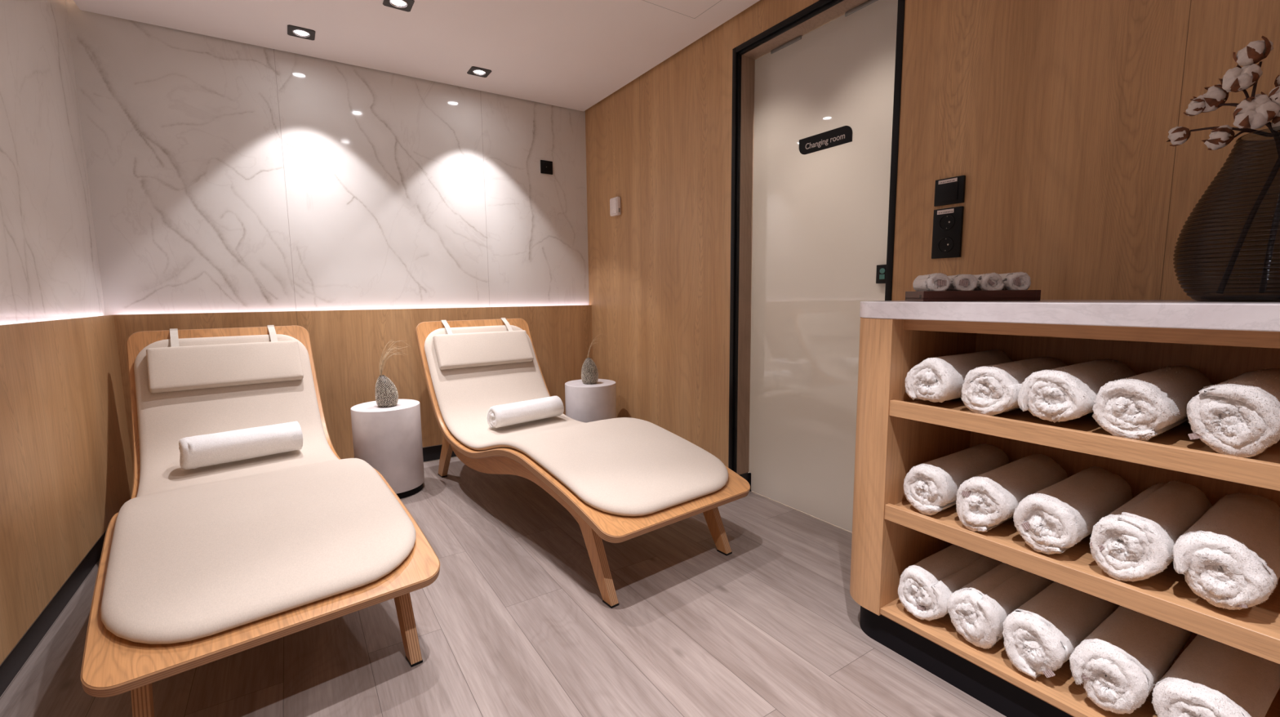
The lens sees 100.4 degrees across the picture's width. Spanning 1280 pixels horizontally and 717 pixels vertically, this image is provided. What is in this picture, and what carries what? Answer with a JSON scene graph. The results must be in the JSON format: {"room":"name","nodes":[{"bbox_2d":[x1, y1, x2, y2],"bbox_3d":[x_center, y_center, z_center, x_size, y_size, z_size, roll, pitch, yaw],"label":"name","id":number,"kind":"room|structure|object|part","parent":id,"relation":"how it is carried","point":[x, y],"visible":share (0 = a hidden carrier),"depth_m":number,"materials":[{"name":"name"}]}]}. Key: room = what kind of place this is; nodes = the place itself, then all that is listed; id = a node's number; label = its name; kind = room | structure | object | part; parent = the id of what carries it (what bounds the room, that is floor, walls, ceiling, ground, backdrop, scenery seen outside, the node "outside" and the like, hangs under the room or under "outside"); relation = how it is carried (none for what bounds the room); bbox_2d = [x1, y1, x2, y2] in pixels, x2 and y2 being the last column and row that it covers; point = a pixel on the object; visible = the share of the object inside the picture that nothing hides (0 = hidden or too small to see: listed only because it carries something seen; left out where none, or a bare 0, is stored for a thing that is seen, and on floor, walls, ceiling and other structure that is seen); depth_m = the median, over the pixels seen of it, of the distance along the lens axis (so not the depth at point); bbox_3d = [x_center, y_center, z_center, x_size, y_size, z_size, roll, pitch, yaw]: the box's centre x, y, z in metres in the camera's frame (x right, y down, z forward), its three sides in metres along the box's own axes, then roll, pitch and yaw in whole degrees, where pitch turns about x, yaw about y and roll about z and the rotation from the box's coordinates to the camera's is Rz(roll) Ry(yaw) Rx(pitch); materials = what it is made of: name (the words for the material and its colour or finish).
{"room":"spa relaxation room","nodes":[
{"label":"spa relaxation room","id":0,"kind":"room"},
{"bbox_2d":[0,0,105,324],"bbox_3d":[-1.075,-0.682,0.235,0.040,1.520,5.100,-5,8,-33],"label":"wall","id":1,"kind":"structure","parent":0,"point":[50,268],"depth_m":1.92,"materials":[{"name":"stone"}]},
{"bbox_2d":[0,315,113,328],"bbox_3d":[-1.019,0.041,0.336,0.010,0.010,5.072,-5,8,-33],"label":"trim","id":2,"kind":"structure","parent":1,"relation":"attached to","point":[33,323],"depth_m":1.77,"materials":[{"name":"brown wood"}]},
{"bbox_2d":[0,316,133,664],"bbox_3d":[-1.039,0.459,0.364,0.075,0.827,5.062,-5,8,-33],"label":"wall paneling","id":3,"kind":"structure","parent":1,"relation":"attached to","point":[66,468],"depth_m":1.72,"materials":[{"name":"brown wood"}]},
{"bbox_2d":[65,0,589,315],"bbox_3d":[-1.427,-1.013,3.062,2.505,1.520,0.040,-5,8,-33],"label":"wall","id":4,"kind":"structure","parent":0,"point":[224,175],"depth_m":2.83,"materials":[{"name":"stone"}]},
{"bbox_2d":[113,305,591,316],"bbox_3d":[-1.376,-0.284,3.113,2.470,0.010,0.010,-5,8,-33],"label":"trim","id":5,"kind":"structure","parent":4,"relation":"attached to","point":[436,308],"depth_m":2.89,"materials":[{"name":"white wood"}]},
{"bbox_2d":[114,306,592,472],"bbox_3d":[-1.422,0.131,3.170,2.545,0.827,0.078,-5,8,-33],"label":"wall paneling","id":6,"kind":"structure","parent":4,"relation":"attached to","point":[348,348],"depth_m":3.04,"materials":[{"name":"brown wood"}]},
{"bbox_2d":[540,160,552,174],"bbox_3d":[-0.619,-1.268,3.537,0.084,0.084,0.014,-5,8,-33],"label":"light switch","id":7,"kind":"object","parent":4,"relation":"attached to","point":[546,166],"visible":1,"depth_m":3.53,"materials":[{"name":"black paint"}]},
{"bbox_2d":[73,0,759,111],"bbox_3d":[-0.004,-1.376,0.861,2.442,0.030,5.088,-5,8,-33],"label":"ceiling","id":8,"kind":"structure","parent":0,"point":[569,54],"depth_m":2.54,"materials":[{"name":"paint"}]},
{"bbox_2d":[287,24,315,40],"bbox_3d":[-1.601,-1.538,2.520,0.110,0.006,0.110,-5,8,-33],"label":"recessed light","id":9,"kind":"object","parent":8,"relation":"in","point":[295,31],"visible":1,"depth_m":2.52,"materials":[{"name":"metal"}]},
{"bbox_2d":[382,0,414,12],"bbox_3d":[-1.028,-1.514,2.270,0.110,0.006,0.110,-5,8,-33],"label":"recessed light","id":10,"kind":"object","parent":8,"relation":"in","point":[402,5],"visible":1,"depth_m":2.28,"materials":[{"name":"metal"}]},
{"bbox_2d":[466,66,491,77],"bbox_3d":[-0.898,-1.599,2.979,0.110,0.006,0.110,-5,8,-33],"label":"recessed light","id":11,"kind":"object","parent":8,"relation":"in","point":[473,70],"visible":1,"depth_m":2.98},
{"bbox_2d":[642,0,721,18],"bbox_3d":[0.178,-1.506,2.084,0.503,0.001,0.503,-5,8,-33],"label":"access hatch","id":12,"kind":"object","parent":8,"relation":"attached to","point":[693,9],"visible":1,"depth_m":2.32,"materials":[{"name":"paint"}]},
{"bbox_2d":[0,457,1006,716],"bbox_3d":[-0.137,0.912,1.065,3.200,0.060,5.350,-5,8,-33],"label":"floor","id":13,"kind":"structure","parent":0,"point":[514,620],"depth_m":1.55,"materials":[{"name":"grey wood"}]},
{"bbox_2d":[0,498,130,696],"bbox_3d":[-1.042,0.921,0.417,0.052,0.094,5.068,-5,8,-33],"label":"baseboard","id":14,"kind":"structure","parent":13,"relation":"on","point":[9,668],"depth_m":1.62,"materials":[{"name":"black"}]},
{"bbox_2d":[80,324,439,716],"bbox_3d":[-1.384,0.358,1.894,0.683,0.871,1.874,-6,9,-40],"label":"lounge chair","id":15,"kind":"object","parent":13,"relation":"on","point":[201,566],"visible":0.98,"depth_m":1.44,"materials":[{"name":"beige fabric"}]},
{"bbox_3d":[-1.094,0.718,1.168,0.029,0.309,0.195,-6,9,-40],"label":"leg","id":16,"kind":"part","parent":15,"relation":"part of","materials":[{"name":"brown wood"}]},
{"bbox_2d":[146,340,303,392],"bbox_3d":[-1.879,0.029,2.441,0.554,0.186,0.124,-6,9,-40],"label":"pillow","id":17,"kind":"object","parent":15,"relation":"on","point":[220,366],"depth_m":2.41,"materials":[{"name":"beige fabric"}]},
{"bbox_2d":[178,421,302,469],"bbox_3d":[-1.637,0.353,2.200,0.408,0.127,0.140,-7,9,-44],"label":"rolled towel","id":18,"kind":"object","parent":15,"relation":"on","point":[211,449],"visible":1,"depth_m":2.15,"materials":[{"name":"white fabric"}]},
{"bbox_2d":[100,333,416,644],"bbox_3d":[-1.376,0.238,1.869,0.644,0.540,1.793,-6,9,-40],"label":"cushion","id":19,"kind":"object","parent":15,"relation":"on","point":[220,553],"depth_m":1.49,"materials":[{"name":"beige fabric"}]},
{"bbox_3d":[-0.677,0.672,1.518,0.029,0.309,0.195,-6,9,-40],"label":"leg","id":20,"kind":"part","parent":15,"relation":"part of","materials":[{"name":"brown wood"}]},
{"bbox_2d":[350,399,424,498],"bbox_3d":[-1.300,0.464,2.759,0.322,0.455,0.322,-5,8,-33],"label":"side table","id":21,"kind":"object","parent":13,"relation":"on","point":[388,438],"visible":0.66,"depth_m":2.63,"materials":[{"name":"stone"}]},
{"bbox_2d":[374,374,398,407],"bbox_3d":[-1.284,0.163,2.700,0.107,0.159,0.107,-5,8,-33],"label":"bud vase","id":22,"kind":"object","parent":21,"relation":"on","point":[386,393],"visible":1,"depth_m":2.67,"materials":[{"name":"grey ceramic"}]},
{"bbox_2d":[379,340,409,375],"bbox_3d":[-1.250,0.011,2.716,0.147,0.209,0.073,-5,8,-33],"label":"dried grass","id":23,"kind":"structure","parent":22,"relation":"in","point":[381,368],"depth_m":2.69,"materials":[{"name":"beige plant"}]},
{"bbox_2d":[414,317,750,608],"bbox_3d":[-0.413,0.275,2.516,0.683,0.871,1.874,-6,9,-38],"label":"lounge chair","id":24,"kind":"object","parent":13,"relation":"on","point":[621,479],"visible":0.94,"depth_m":2.14,"materials":[{"name":"beige fabric"}]},
{"bbox_3d":[-1.058,0.453,2.913,0.029,0.425,0.258,-6,9,-38],"label":"leg","id":25,"kind":"part","parent":24,"relation":"part of","materials":[{"name":"brown wood"}]},
{"bbox_2d":[432,329,533,369],"bbox_3d":[-0.892,-0.056,3.077,0.554,0.186,0.124,-6,9,-38],"label":"pillow","id":26,"kind":"object","parent":24,"relation":"on","point":[469,349],"depth_m":3.04,"materials":[{"name":"beige fabric"}]},
{"bbox_3d":[-0.609,0.467,2.348,0.029,0.197,1.302,-6,9,-38],"label":"rail","id":27,"kind":"part","parent":24,"relation":"part of","materials":[{"name":"brown wood"}]},
{"bbox_2d":[486,395,564,427],"bbox_3d":[-0.601,0.280,2.816,0.408,0.118,0.137,-7,9,-43],"label":"rolled towel","id":28,"kind":"object","parent":24,"relation":"on","point":[508,414],"visible":1,"depth_m":2.75,"materials":[{"name":"white fabric"}]},
{"bbox_2d":[424,324,728,515],"bbox_3d":[-0.405,0.155,2.491,0.644,0.540,1.793,-6,9,-38],"label":"cushion","id":29,"kind":"object","parent":24,"relation":"on","point":[621,466],"depth_m":2.23,"materials":[{"name":"beige fabric"}]},
{"bbox_3d":[-0.143,0.636,1.783,0.029,0.309,0.195,-6,9,-38],"label":"leg","id":30,"kind":"part","parent":24,"relation":"part of","materials":[{"name":"brown wood"}]},
{"bbox_3d":[0.283,0.591,2.122,0.029,0.309,0.195,-6,9,-38],"label":"leg","id":31,"kind":"part","parent":24,"relation":"part of","materials":[{"name":"brown wood"}]},
{"bbox_2d":[564,378,616,422],"bbox_3d":[-0.311,0.379,3.397,0.322,0.455,0.322,-5,8,-33],"label":"side table","id":32,"kind":"object","parent":13,"relation":"on","point":[584,402],"visible":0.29,"depth_m":3.25,"materials":[{"name":"stone"}]},
{"bbox_2d":[581,357,598,383],"bbox_3d":[-0.315,0.076,3.337,0.109,0.162,0.109,1,7,15],"label":"bud vase","id":33,"kind":"object","parent":32,"relation":"on","point":[589,372],"visible":1,"depth_m":3.30,"materials":[{"name":"grey ceramic"}]},
{"bbox_2d":[849,317,1279,716],"bbox_3d":[1.166,0.392,1.135,0.478,0.932,1.368,-5,8,-33],"label":"shelving unit","id":34,"kind":"object","parent":13,"relation":"on","point":[895,433],"visible":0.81,"depth_m":1.30,"materials":[{"name":"brown wood"}]},
{"bbox_3d":[0.828,0.286,1.638,0.478,0.832,0.142,-5,8,-33],"label":"panel","id":35,"kind":"part","parent":34,"relation":"part of","materials":[{"name":"brown wood"}]},
{"bbox_2d":[897,544,1002,620],"bbox_3d":[0.896,0.622,1.521,0.380,0.135,0.137,-5,8,-33],"label":"rolled towel","id":36,"kind":"object","parent":34,"relation":"on","point":[925,587],"visible":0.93,"depth_m":1.45,"materials":[{"name":"white fabric"}]},
{"bbox_2d":[903,443,1008,515],"bbox_3d":[0.897,0.336,1.506,0.379,0.137,0.127,-5,8,-33],"label":"rolled towel","id":37,"kind":"object","parent":34,"relation":"on","point":[931,486],"visible":0.96,"depth_m":1.42,"materials":[{"name":"white fabric"}]},
{"bbox_2d":[904,349,1012,402],"bbox_3d":[0.886,0.043,1.471,0.378,0.118,0.129,-5,8,-33],"label":"rolled towel","id":38,"kind":"object","parent":34,"relation":"on","point":[937,379],"visible":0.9,"depth_m":1.37,"materials":[{"name":"white fabric"}]},
{"bbox_2d":[946,562,1053,648],"bbox_3d":[0.963,0.633,1.416,0.378,0.143,0.125,-5,8,-33],"label":"rolled towel","id":39,"kind":"object","parent":34,"relation":"on","point":[978,610],"visible":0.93,"depth_m":1.33,"materials":[{"name":"white fabric"}]},
{"bbox_2d":[955,453,1067,531],"bbox_3d":[0.972,0.347,1.390,0.378,0.141,0.126,-5,8,-33],"label":"rolled towel","id":40,"kind":"object","parent":34,"relation":"on","point":[984,501],"visible":0.95,"depth_m":1.31,"materials":[{"name":"white fabric"}]},
{"bbox_2d":[960,356,1066,415],"bbox_3d":[0.969,0.067,1.357,0.380,0.123,0.129,-5,8,-33],"label":"rolled towel","id":41,"kind":"object","parent":34,"relation":"on","point":[991,389],"visible":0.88,"depth_m":1.27,"materials":[{"name":"white fabric"}]},
{"bbox_2d":[1002,581,1119,679],"bbox_3d":[1.034,0.645,1.304,0.381,0.148,0.129,-5,8,-33],"label":"rolled towel","id":42,"kind":"object","parent":34,"relation":"on","point":[1042,634],"visible":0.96,"depth_m":1.23,"materials":[{"name":"white fabric"}]},
{"bbox_2d":[859,299,1279,331],"bbox_3d":[1.160,-0.093,1.078,0.482,0.044,1.370,-5,8,-33],"label":"countertop","id":43,"kind":"structure","parent":34,"relation":"on","point":[1162,313],"depth_m":1.06,"materials":[{"name":"stone"}]},
{"bbox_2d":[905,289,1040,301],"bbox_3d":[0.894,-0.171,1.453,0.273,0.027,0.170,1,7,12],"label":"tray","id":44,"kind":"object","parent":43,"relation":"on","point":[1004,295],"visible":0.98,"depth_m":1.37,"materials":[{"name":"brown wood"}]},
{"bbox_2d":[912,272,950,291],"bbox_3d":[0.801,-0.205,1.470,0.056,0.059,0.158,1,7,12],"label":"rolled washcloth","id":45,"kind":"object","parent":44,"relation":"on","point":[933,282],"visible":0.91,"depth_m":1.40,"materials":[{"name":"white fabric"}]},
{"bbox_2d":[946,274,977,290],"bbox_3d":[0.864,-0.202,1.457,0.058,0.054,0.158,1,7,12],"label":"rolled washcloth","id":46,"kind":"object","parent":44,"relation":"on","point":[959,282],"visible":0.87,"depth_m":1.39,"materials":[{"name":"white fabric"}]},
{"bbox_2d":[973,271,1004,290],"bbox_3d":[0.925,-0.202,1.444,0.058,0.058,0.158,1,7,12],"label":"rolled washcloth","id":47,"kind":"object","parent":44,"relation":"on","point":[993,281],"visible":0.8,"depth_m":1.38,"materials":[{"name":"white fabric"}]},
{"bbox_2d":[998,271,1031,290],"bbox_3d":[0.986,-0.203,1.432,0.058,0.057,0.158,1,7,12],"label":"rolled washcloth","id":48,"kind":"object","parent":44,"relation":"on","point":[1020,280],"visible":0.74,"depth_m":1.36,"materials":[{"name":"white fabric"}]},
{"bbox_2d":[1173,125,1279,302],"bbox_3d":[1.227,-0.270,1.020,0.283,0.318,0.283,2,7,24],"label":"glass vase","id":49,"kind":"object","parent":43,"relation":"on","point":[1228,247],"visible":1,"depth_m":0.99,"materials":[{"name":"black glass"}]},
{"bbox_2d":[1166,91,1265,150],"bbox_3d":[1.173,-0.331,1.080,0.157,0.397,0.098,3,8,28],"label":"branch","id":50,"kind":"object","parent":49,"relation":"in","point":[1220,137],"visible":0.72,"depth_m":1.06,"materials":[{"name":"white plant"}]},
{"bbox_3d":[1.187,-0.310,1.072,0.082,0.357,0.116,-1,7,-1],"label":"stem","id":51,"kind":"part","parent":50,"relation":"part of","materials":[{"name":"brown plant"}]},
{"bbox_2d":[1183,35,1273,128],"bbox_3d":[1.195,-0.371,1.044,0.078,0.484,0.203,-5,8,-33],"label":"branch","id":52,"kind":"object","parent":49,"relation":"in","point":[1238,78],"visible":0.98,"depth_m":1.03,"materials":[{"name":"white plant"}]},
{"bbox_3d":[1.211,-0.349,1.037,0.042,0.443,0.175,-6,9,-40],"label":"stem","id":53,"kind":"part","parent":52,"relation":"part of","materials":[{"name":"plant"}]},
{"bbox_2d":[1232,75,1279,128],"bbox_3d":[1.205,-0.332,0.994,0.145,0.418,0.127,-1,7,-7],"label":"branch","id":54,"kind":"object","parent":49,"relation":"in","point":[1252,113],"visible":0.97,"depth_m":0.99,"materials":[{"name":"white plant"}]},
{"bbox_2d":[1013,466,1133,555],"bbox_3d":[1.044,0.361,1.282,0.379,0.136,0.127,-5,8,-33],"label":"rolled towel","id":55,"kind":"object","parent":34,"relation":"on","point":[1054,518],"visible":0.99,"depth_m":1.20,"materials":[{"name":"white fabric"}]},
{"bbox_2d":[1017,358,1136,422],"bbox_3d":[1.037,0.070,1.249,0.378,0.115,0.133,-5,8,-33],"label":"rolled towel","id":56,"kind":"object","parent":34,"relation":"on","point":[1066,393],"visible":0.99,"depth_m":1.16,"materials":[{"name":"white fabric"}]},
{"bbox_2d":[880,597,1279,716],"bbox_3d":[1.194,0.748,1.126,0.456,0.015,1.196,-5,8,-33],"label":"shelf","id":57,"kind":"object","parent":34,"relation":"attached to","point":[1060,691],"depth_m":1.25,"materials":[{"name":"brown wood"}]},
{"bbox_2d":[894,499,1279,635],"bbox_3d":[1.199,0.462,1.097,0.438,0.024,1.196,-5,8,-33],"label":"shelf","id":58,"kind":"object","parent":34,"relation":"attached to","point":[1168,584],"depth_m":1.09,"materials":[{"name":"brown wood"}]},
{"bbox_3d":[1.208,-0.052,1.046,0.405,0.030,1.196,-5,8,-33],"label":"panel","id":59,"kind":"part","parent":34,"relation":"part of","materials":[{"name":"brown wood"}]},
{"bbox_2d":[905,397,1279,463],"bbox_3d":[1.196,0.174,1.063,0.438,0.024,1.196,-5,8,-33],"label":"shelf","id":60,"kind":"object","parent":34,"relation":"attached to","point":[1177,437],"depth_m":1.15,"materials":[{"name":"brown wood"}]},
{"bbox_3d":[1.388,0.331,1.208,0.018,0.832,1.196,-5,8,-33],"label":"panel","id":61,"kind":"part","parent":34,"relation":"part of","materials":[{"name":"brown wood"}]},
{"bbox_2d":[1069,605,1192,714],"bbox_3d":[1.104,0.651,1.195,0.378,0.145,0.129,-5,8,-33],"label":"rolled towel","id":62,"kind":"object","parent":34,"relation":"on","point":[1119,664],"visible":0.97,"depth_m":1.11,"materials":[{"name":"white fabric"}]},
{"bbox_2d":[1089,480,1212,581],"bbox_3d":[1.120,0.371,1.162,0.379,0.142,0.125,-5,8,-33],"label":"rolled towel","id":63,"kind":"object","parent":34,"relation":"on","point":[1135,541],"visible":0.98,"depth_m":1.08,"materials":[{"name":"white fabric"}]},
{"bbox_2d":[1092,365,1213,440],"bbox_3d":[1.108,0.090,1.143,0.378,0.126,0.124,-5,8,-33],"label":"rolled towel","id":64,"kind":"object","parent":34,"relation":"on","point":[1142,406],"visible":0.98,"depth_m":1.05,"materials":[{"name":"white fabric"}]},
{"bbox_2d":[1151,634,1279,716],"bbox_3d":[1.183,0.666,1.084,0.380,0.135,0.139,-5,8,-32],"label":"rolled towel","id":65,"kind":"object","parent":34,"relation":"on","point":[1211,677],"visible":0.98,"depth_m":1.02,"materials":[{"name":"white fabric"}]},
{"bbox_2d":[1171,492,1279,609],"bbox_3d":[1.192,0.376,1.060,0.378,0.139,0.131,-5,8,-34],"label":"rolled towel","id":66,"kind":"object","parent":34,"relation":"on","point":[1229,557],"visible":1,"depth_m":0.98,"materials":[{"name":"white fabric"}]},
{"bbox_2d":[1186,368,1279,457],"bbox_3d":[1.182,0.098,1.026,0.378,0.135,0.122,-5,8,-32],"label":"rolled towel","id":67,"kind":"object","parent":34,"relation":"on","point":[1239,415],"visible":1,"depth_m":0.93,"materials":[{"name":"white fabric"}]},
{"bbox_2d":[585,0,1279,466],"bbox_3d":[1.044,-0.430,1.759,0.115,2.420,5.250,-5,8,-33],"label":"wall","id":68,"kind":"structure","parent":0,"point":[1057,117],"depth_m":1.64,"materials":[{"name":"brown wood"}]},
{"bbox_2d":[422,444,457,462],"bbox_3d":[-1.385,0.591,3.233,2.482,0.094,0.044,-5,8,-33],"label":"baseboard","id":69,"kind":"structure","parent":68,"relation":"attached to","point":[429,453],"depth_m":3.28,"materials":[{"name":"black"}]},
{"bbox_2d":[609,196,621,216],"bbox_3d":[-0.158,-0.966,3.390,0.034,0.112,0.097,-5,8,-33],"label":"wall sensor","id":70,"kind":"object","parent":68,"relation":"attached to","point":[615,202],"visible":1,"depth_m":3.36,"materials":[{"name":"white plastic"}]},
{"bbox_2d":[738,472,751,491],"bbox_3d":[0.521,0.633,2.705,0.099,0.096,0.028,-5,8,-33],"label":"baseboard","id":71,"kind":"structure","parent":68,"relation":"in","point":[747,476],"depth_m":2.72,"materials":[{"name":"black"}]},
{"bbox_2d":[736,0,869,474],"bbox_3d":[0.726,-0.377,2.273,0.093,2.011,0.794,-5,8,-33],"label":"trim","id":72,"kind":"structure","parent":68,"relation":"attached to","point":[748,60],"depth_m":2.55,"materials":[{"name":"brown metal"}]},
{"bbox_2d":[728,0,905,472],"bbox_3d":[0.716,-0.338,2.270,0.119,2.124,0.832,-5,8,-33],"label":"trim","id":73,"kind":"structure","parent":68,"relation":"attached to","point":[820,6],"depth_m":2.46,"materials":[{"name":"black paint"}]},
{"bbox_2d":[748,0,897,532],"bbox_3d":[0.759,-0.326,2.294,0.041,2.086,0.774,-5,8,-33],"label":"door","id":74,"kind":"structure","parent":68,"relation":"in","point":[820,218],"depth_m":2.29,"materials":[{"name":"white glass"}]},
{"bbox_2d":[799,125,852,154],"bbox_3d":[0.764,-0.902,2.208,0.004,0.068,0.263,-5,8,-33],"label":"door sign","id":75,"kind":"object","parent":74,"relation":"attached to","point":[842,135],"visible":1,"depth_m":2.20,"materials":[{"name":"black paint"}]},
{"bbox_2d":[931,205,964,258],"bbox_3d":[0.993,-0.405,1.723,0.013,0.158,0.090,-5,8,-33],"label":"wall socket","id":76,"kind":"object","parent":68,"relation":"attached to","point":[948,223],"visible":1,"depth_m":1.72,"materials":[{"name":"black paint"}]},
{"bbox_2d":[937,236,953,253],"bbox_3d":[0.989,-0.368,1.724,0.002,0.051,0.051,-5,8,-33],"label":"outlet","id":77,"kind":"object","parent":76,"relation":"attached to","point":[945,244],"depth_m":1.72,"materials":[{"name":"black paint"}]},
{"bbox_2d":[938,213,955,230],"bbox_3d":[0.988,-0.439,1.716,0.002,0.051,0.051,-5,8,-33],"label":"outlet","id":78,"kind":"object","parent":76,"relation":"attached to","point":[946,221],"depth_m":1.72,"materials":[{"name":"black paint"}]},
{"bbox_2d":[933,175,965,206],"bbox_3d":[0.991,-0.536,1.708,0.014,0.083,0.090,-5,8,-33],"label":"light switch","id":79,"kind":"object","parent":68,"relation":"attached to","point":[948,191],"visible":1,"depth_m":1.70,"materials":[{"name":"black paint"}]}
]}

